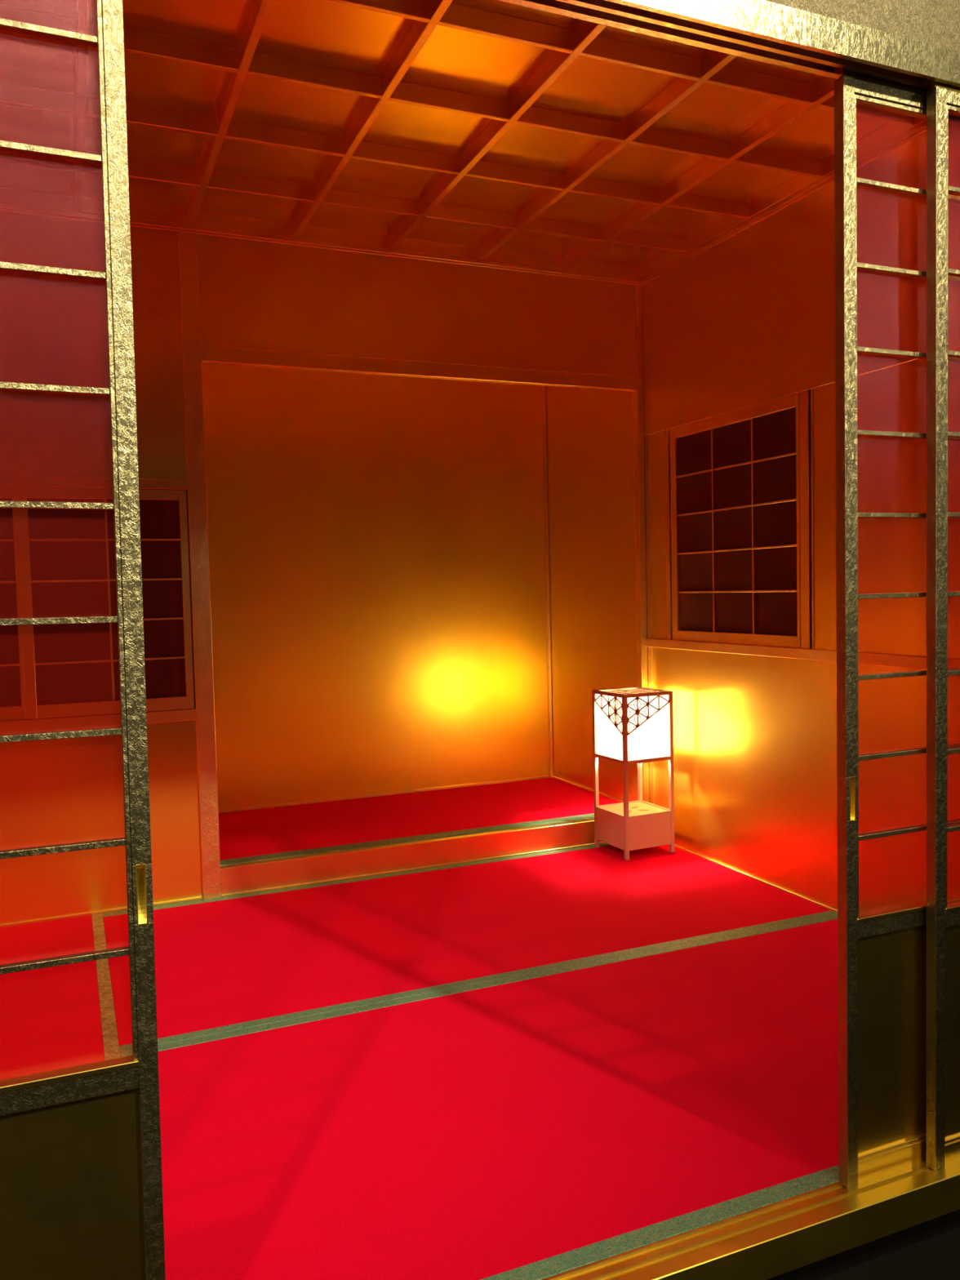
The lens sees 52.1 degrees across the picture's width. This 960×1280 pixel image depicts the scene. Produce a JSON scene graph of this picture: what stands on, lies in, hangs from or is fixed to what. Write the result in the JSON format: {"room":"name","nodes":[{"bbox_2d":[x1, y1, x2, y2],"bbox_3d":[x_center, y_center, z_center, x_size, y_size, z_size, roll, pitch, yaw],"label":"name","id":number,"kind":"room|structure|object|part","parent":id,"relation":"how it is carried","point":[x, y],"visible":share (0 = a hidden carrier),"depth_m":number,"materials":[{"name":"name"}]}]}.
{"room":"japanese tea room","nodes":[
{"label":"japanese tea room","id":0,"kind":"room"},
{"bbox_2d":[175,497,194,697],"bbox_3d":[-0.997,-0.229,3.172,0.030,1.950,0.718,-3,3,-23],"label":"wall","id":1,"kind":"structure","parent":0,"point":[177,501],"depth_m":2.84,"materials":[{"name":"gold metal"}]},
{"bbox_2d":[0,212,636,924],"bbox_3d":[-0.687,-0.193,2.899,2.686,1.992,0.028,-3,3,-23],"label":"wall","id":2,"kind":"structure","parent":0,"point":[255,295],"depth_m":2.78,"materials":[{"name":"gold metal"}]},
{"bbox_2d":[0,487,26,720],"bbox_3d":[-1.450,-0.090,2.604,0.458,0.629,0.046,-3,3,-23],"label":"window","id":3,"kind":"structure","parent":2,"relation":"in","point":[12,695],"depth_m":2.69,"materials":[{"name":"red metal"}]},
{"bbox_2d":[0,475,187,489],"bbox_3d":[-1.386,-0.421,2.592,1.178,0.028,0.030,-3,3,-23],"label":"lintel","id":4,"kind":"object","parent":2,"relation":"attached to","point":[5,481],"visible":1,"depth_m":2.70,"materials":[{"name":"gold metal"}]},
{"bbox_2d":[0,708,195,733],"bbox_3d":[-1.370,0.240,2.624,1.178,0.033,0.034,-3,3,-23],"label":"sill","id":5,"kind":"structure","parent":2,"relation":"attached to","point":[8,726],"depth_m":2.72,"materials":[{"name":"gold metal"}]},
{"bbox_2d":[0,897,203,928],"bbox_3d":[-1.354,0.800,2.645,1.178,0.046,0.007,-3,3,-23],"label":"baseboard","id":6,"kind":"structure","parent":2,"relation":"attached to","point":[197,898],"depth_m":2.74,"materials":[{"name":"gold metal"}]},
{"bbox_2d":[15,487,194,719],"bbox_3d":[-1.047,-0.107,2.759,0.442,0.629,0.046,-3,3,-23],"label":"window","id":7,"kind":"structure","parent":2,"relation":"in","point":[67,557],"depth_m":2.75,"materials":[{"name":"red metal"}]},
{"bbox_2d":[0,203,642,284],"bbox_3d":[-0.694,-1.170,2.844,2.710,0.018,0.030,-3,3,-23],"label":"trim","id":8,"kind":"structure","parent":2,"relation":"attached to","point":[4,207],"depth_m":2.91,"materials":[{"name":"gold metal"}]},
{"bbox_2d":[200,345,636,391],"bbox_3d":[-0.134,-0.852,3.105,1.454,0.045,0.029,-3,3,-23],"label":"lintel","id":9,"kind":"object","parent":2,"relation":"attached to","point":[210,354],"visible":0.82,"depth_m":3.05,"materials":[{"name":"gold metal"}]},
{"bbox_2d":[201,363,549,810],"bbox_3d":[-0.426,-0.290,3.819,1.590,1.920,0.030,-3,3,-23],"label":"wall","id":10,"kind":"structure","parent":0,"point":[376,542],"depth_m":3.81,"materials":[{"name":"gold metal"}]},
{"bbox_2d":[218,775,623,813],"bbox_3d":[-0.259,0.621,3.521,1.530,0.009,0.718,-3,3,-23],"label":"trim","id":11,"kind":"structure","parent":10,"relation":"attached to","point":[546,776],"depth_m":3.85,"materials":[{"name":"gold metal"}]},
{"bbox_2d":[542,386,553,777],"bbox_3d":[0.280,-0.324,4.095,0.014,1.813,0.012,-3,3,-23],"label":"trim","id":12,"kind":"structure","parent":10,"relation":"attached to","point":[544,388],"depth_m":4.09,"materials":[{"name":"gold metal"}]},
{"bbox_2d":[0,0,926,279],"bbox_3d":[-0.322,-1.180,2.002,2.740,0.070,1.869,-3,3,-23],"label":"ceiling","id":13,"kind":"structure","parent":0,"point":[494,131],"depth_m":2.28,"materials":[{"name":"gold metal"}]},
{"bbox_2d":[541,1161,959,1279],"bbox_3d":[0.085,0.849,1.229,2.780,0.054,0.061,-3,3,-23],"label":"sill","id":14,"kind":"structure","parent":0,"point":[766,1242],"depth_m":1.36,"materials":[{"name":"gold metal"}]},
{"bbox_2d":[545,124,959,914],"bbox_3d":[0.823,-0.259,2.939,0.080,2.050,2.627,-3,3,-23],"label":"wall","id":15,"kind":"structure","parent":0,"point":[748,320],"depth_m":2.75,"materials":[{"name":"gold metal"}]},
{"bbox_2d":[644,429,672,804],"bbox_3d":[0.627,0.017,3.368,0.030,1.444,0.144,-3,3,-23],"label":"upright","id":16,"kind":"object","parent":15,"relation":"attached to","point":[667,448],"visible":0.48,"depth_m":3.38,"materials":[{"name":"gold metal"}]},
{"bbox_2d":[669,388,814,648],"bbox_3d":[0.789,-0.339,2.970,0.046,0.701,0.674,-3,3,-23],"label":"window","id":17,"kind":"structure","parent":15,"relation":"in","point":[747,475],"depth_m":2.96,"materials":[{"name":"gold metal"}]},
{"bbox_2d":[668,844,837,912],"bbox_3d":[0.965,0.748,2.612,0.008,0.047,1.799,-3,3,-23],"label":"baseboard","id":18,"kind":"structure","parent":15,"relation":"attached to","point":[735,870],"depth_m":2.92,"materials":[{"name":"gold metal"}]},
{"bbox_2d":[640,121,926,284],"bbox_3d":[0.917,-1.191,2.528,0.030,0.018,1.820,-3,3,-23],"label":"trim","id":19,"kind":"structure","parent":15,"relation":"attached to","point":[922,128],"depth_m":2.69,"materials":[{"name":"gold metal"}]},
{"bbox_2d":[645,638,959,669],"bbox_3d":[0.955,0.043,2.584,0.038,0.028,1.848,-3,3,-23],"label":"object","id":20,"kind":"structure","parent":15,"relation":"attached to","point":[876,659],"depth_m":2.73,"materials":[{"name":"gold metal"}]},
{"bbox_2d":[765,0,959,51],"bbox_3d":[0.035,-1.143,1.139,2.780,0.666,0.042,-3,3,-23],"label":"wall","id":21,"kind":"structure","parent":0,"point":[934,22],"depth_m":1.36,"materials":[{"name":"gold metal"}]},
{"bbox_2d":[0,0,165,1279],"bbox_3d":[-0.650,0.052,0.908,0.645,1.603,0.020,-2,3,-23],"label":"door","id":22,"kind":"structure","parent":21,"relation":"in","point":[81,1175],"depth_m":1.02,"materials":[{"name":"red glass"},{"name":"gold leaf"}]},
{"bbox_3d":[-0.643,0.473,0.929,0.606,0.024,0.017,-2,3,-23],"label":"rail","id":23,"kind":"part","parent":22,"relation":"part of","materials":[{"name":"gold metal"}]},
{"bbox_3d":[-0.640,0.651,0.938,0.610,0.340,0.005,-2,3,-23],"label":"panel","id":24,"kind":"part","parent":22,"relation":"part of","materials":[{"name":"gold metal"}]},
{"bbox_3d":[-0.653,-0.127,0.898,0.606,1.166,0.012,-2,3,-23],"label":"lattice frame","id":25,"kind":"part","parent":22,"relation":"part of","materials":[{"name":"gold metal"}]},
{"bbox_3d":[-0.358,0.268,1.038,0.010,0.064,0.013,-2,3,-23],"label":"finger pull","id":26,"kind":"part","parent":22,"relation":"part of","materials":[{"name":"gold metal"}]},
{"bbox_2d":[498,0,959,89],"bbox_3d":[0.044,-0.788,1.155,2.780,0.044,0.053,-3,3,-23],"label":"lintel","id":27,"kind":"object","parent":21,"relation":"attached to","point":[765,31],"depth_m":1.29,"materials":[{"name":"gold metal"}]},
{"bbox_2d":[834,67,959,1187],"bbox_3d":[0.813,-0.011,1.527,0.645,1.603,0.020,-3,3,-23],"label":"door","id":28,"kind":"structure","parent":21,"relation":"in","point":[882,954],"depth_m":1.43,"materials":[{"name":"gold metal"}]},
{"bbox_3d":[0.533,0.228,1.415,0.010,0.064,0.013,-3,3,-23],"label":"finger pull","id":29,"kind":"part","parent":28,"relation":"part of","materials":[{"name":"gold metal"}]},
{"bbox_3d":[0.822,0.410,1.549,0.606,0.024,0.017,-3,3,-23],"label":"rail","id":30,"kind":"part","parent":28,"relation":"part of","materials":[{"name":"gold metal"}]},
{"bbox_3d":[0.826,0.588,1.559,0.610,0.340,0.005,-3,3,-23],"label":"panel","id":31,"kind":"part","parent":28,"relation":"part of","materials":[{"name":"gold metal"}]},
{"bbox_3d":[0.831,0.771,1.567,0.606,0.034,0.017,-3,3,-23],"label":"rail","id":32,"kind":"part","parent":28,"relation":"part of","materials":[{"name":"gold metal"}]},
{"bbox_3d":[0.795,-0.783,1.488,0.606,0.019,0.017,-3,3,-23],"label":"rail","id":33,"kind":"part","parent":28,"relation":"part of","materials":[{"name":"gold metal"}]},
{"bbox_3d":[0.809,-0.190,1.517,0.606,1.166,0.012,-3,3,-23],"label":"lattice frame","id":34,"kind":"part","parent":28,"relation":"part of","materials":[{"name":"gold metal"}]},
{"bbox_2d":[926,80,959,1170],"bbox_3d":[0.958,-0.017,1.564,0.645,1.603,0.020,-3,3,-23],"label":"door","id":35,"kind":"structure","parent":21,"relation":"in","point":[943,100],"depth_m":1.44,"materials":[{"name":"gold metal"}]},
{"bbox_3d":[0.976,0.766,1.604,0.606,0.034,0.017,-3,3,-23],"label":"rail","id":36,"kind":"part","parent":35,"relation":"part of","materials":[{"name":"gold metal"}]},
{"bbox_3d":[0.968,0.405,1.585,0.606,0.024,0.017,-3,3,-23],"label":"rail","id":37,"kind":"part","parent":35,"relation":"part of","materials":[{"name":"gold metal"}]},
{"bbox_3d":[0.972,0.582,1.595,0.610,0.340,0.005,-3,3,-23],"label":"panel","id":38,"kind":"part","parent":35,"relation":"part of","materials":[{"name":"black wood"}]},
{"bbox_3d":[0.955,-0.195,1.554,0.606,1.166,0.012,-3,3,-23],"label":"lattice frame","id":39,"kind":"part","parent":35,"relation":"part of","materials":[{"name":"gold metal"}]},
{"bbox_3d":[0.940,-0.788,1.525,0.606,0.019,0.017,-3,3,-23],"label":"rail","id":40,"kind":"part","parent":35,"relation":"part of","materials":[{"name":"gold metal"}]},
{"bbox_3d":[1.290,1.092,1.874,18.000,0.060,18.000,-3,3,-23],"label":"floor","id":41,"kind":"structure","parent":0,"visible":0},
{"bbox_2d":[0,913,120,1079],"bbox_3d":[-1.120,0.848,1.745,0.904,0.051,1.829,-3,3,-23],"label":"mat","id":42,"kind":"object","parent":41,"relation":"on","point":[52,1018],"visible":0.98,"depth_m":2.16,"materials":[{"name":"fabric"}]},
{"bbox_2d":[177,229,221,899],"bbox_3d":[-0.816,-0.183,2.853,0.053,1.984,0.054,-3,3,-23],"label":"pillar","id":43,"kind":"structure","parent":41,"relation":"on","point":[196,492],"depth_m":2.83,"materials":[{"name":"gold metal"}]},
{"bbox_2d":[220,817,605,897],"bbox_3d":[-0.087,0.709,3.189,1.479,0.134,0.034,-3,3,-23],"label":"step","id":44,"kind":"structure","parent":41,"relation":"on","point":[320,868],"depth_m":3.10,"materials":[{"name":"gold metal"}]},
{"bbox_2d":[218,777,619,866],"bbox_3d":[-0.235,0.648,3.532,1.479,0.047,0.718,-3,3,-23],"label":"mat","id":45,"kind":"object","parent":44,"relation":"on","point":[303,829],"visible":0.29,"depth_m":3.46,"materials":[{"name":"fabric"}]},
{"bbox_2d":[632,284,648,802],"bbox_3d":[0.560,-0.269,3.424,0.024,1.934,0.033,-3,3,-23],"label":"post","id":46,"kind":"object","parent":44,"relation":"on","point":[637,396],"visible":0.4,"depth_m":3.40,"materials":[{"name":"gold metal"}]},
{"bbox_2d":[102,843,837,1052],"bbox_3d":[-0.051,0.775,2.691,1.806,0.051,0.920,-3,3,-23],"label":"mat","id":47,"kind":"object","parent":41,"relation":"on","point":[237,962],"visible":0.72,"depth_m":2.57,"materials":[{"name":"fabric"}]},
{"bbox_2d":[591,686,675,860],"bbox_3d":[0.513,0.437,3.287,0.192,0.537,0.192,-3,3,-25],"label":"lantern","id":48,"kind":"object","parent":47,"relation":"on","point":[631,725],"visible":1,"depth_m":3.22,"materials":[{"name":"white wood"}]},
{"bbox_3d":[0.394,0.443,3.330,0.012,0.527,0.012,-3,3,-25],"label":"post","id":49,"kind":"part","parent":48,"relation":"part of","materials":[{"name":"brown wood"}]},
{"bbox_3d":[0.428,0.286,3.241,0.001,0.205,0.167,-3,3,-25],"label":"paper panel","id":50,"kind":"part","parent":48,"relation":"part of","materials":[{"name":"white paper"}]},
{"bbox_3d":[0.470,0.450,3.168,0.012,0.527,0.012,-3,3,-25],"label":"post","id":51,"kind":"part","parent":48,"relation":"part of","materials":[{"name":"brown wood"}]},
{"bbox_3d":[0.507,0.174,3.274,0.192,0.010,0.192,-3,3,-25],"label":"frame","id":52,"kind":"part","parent":48,"relation":"part of","materials":[{"name":"brown wood"}]},
{"bbox_3d":[0.512,0.389,3.285,0.191,0.012,0.191,-3,3,-25],"label":"shade rail","id":53,"kind":"part","parent":48,"relation":"part of","materials":[{"name":"brown wood"}]},
{"bbox_3d":[0.516,0.572,3.294,0.173,0.006,0.173,-3,3,-25],"label":"box lid","id":54,"kind":"part","parent":48,"relation":"part of","materials":[{"name":"brown wood"}]},
{"bbox_3d":[0.555,0.435,3.407,0.012,0.527,0.012,-3,3,-25],"label":"post","id":55,"kind":"part","parent":48,"relation":"part of","materials":[{"name":"brown wood"}]},
{"bbox_3d":[0.548,0.285,3.198,0.167,0.205,0.001,-3,3,-25],"label":"paper panel","id":56,"kind":"part","parent":48,"relation":"part of","materials":[{"name":"white paper"}]},
{"bbox_3d":[0.632,0.442,3.245,0.012,0.527,0.012,-3,3,-25],"label":"post","id":57,"kind":"part","parent":48,"relation":"part of","materials":[{"name":"brown wood"}]},
{"bbox_2d":[120,914,839,1279],"bbox_3d":[0.306,0.810,1.850,1.806,0.051,0.910,-3,3,-23],"label":"mat","id":58,"kind":"object","parent":41,"relation":"on","point":[543,1124],"visible":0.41,"depth_m":1.65,"materials":[{"name":"fabric"}]},
{"bbox_2d":[767,1208,959,1279],"bbox_3d":[-0.444,0.947,2.490,2.800,0.245,2.700,-3,3,-23],"label":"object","id":59,"kind":"structure","parent":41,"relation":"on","point":[929,1250],"depth_m":1.48,"materials":[{"name":"black"}]}
]}

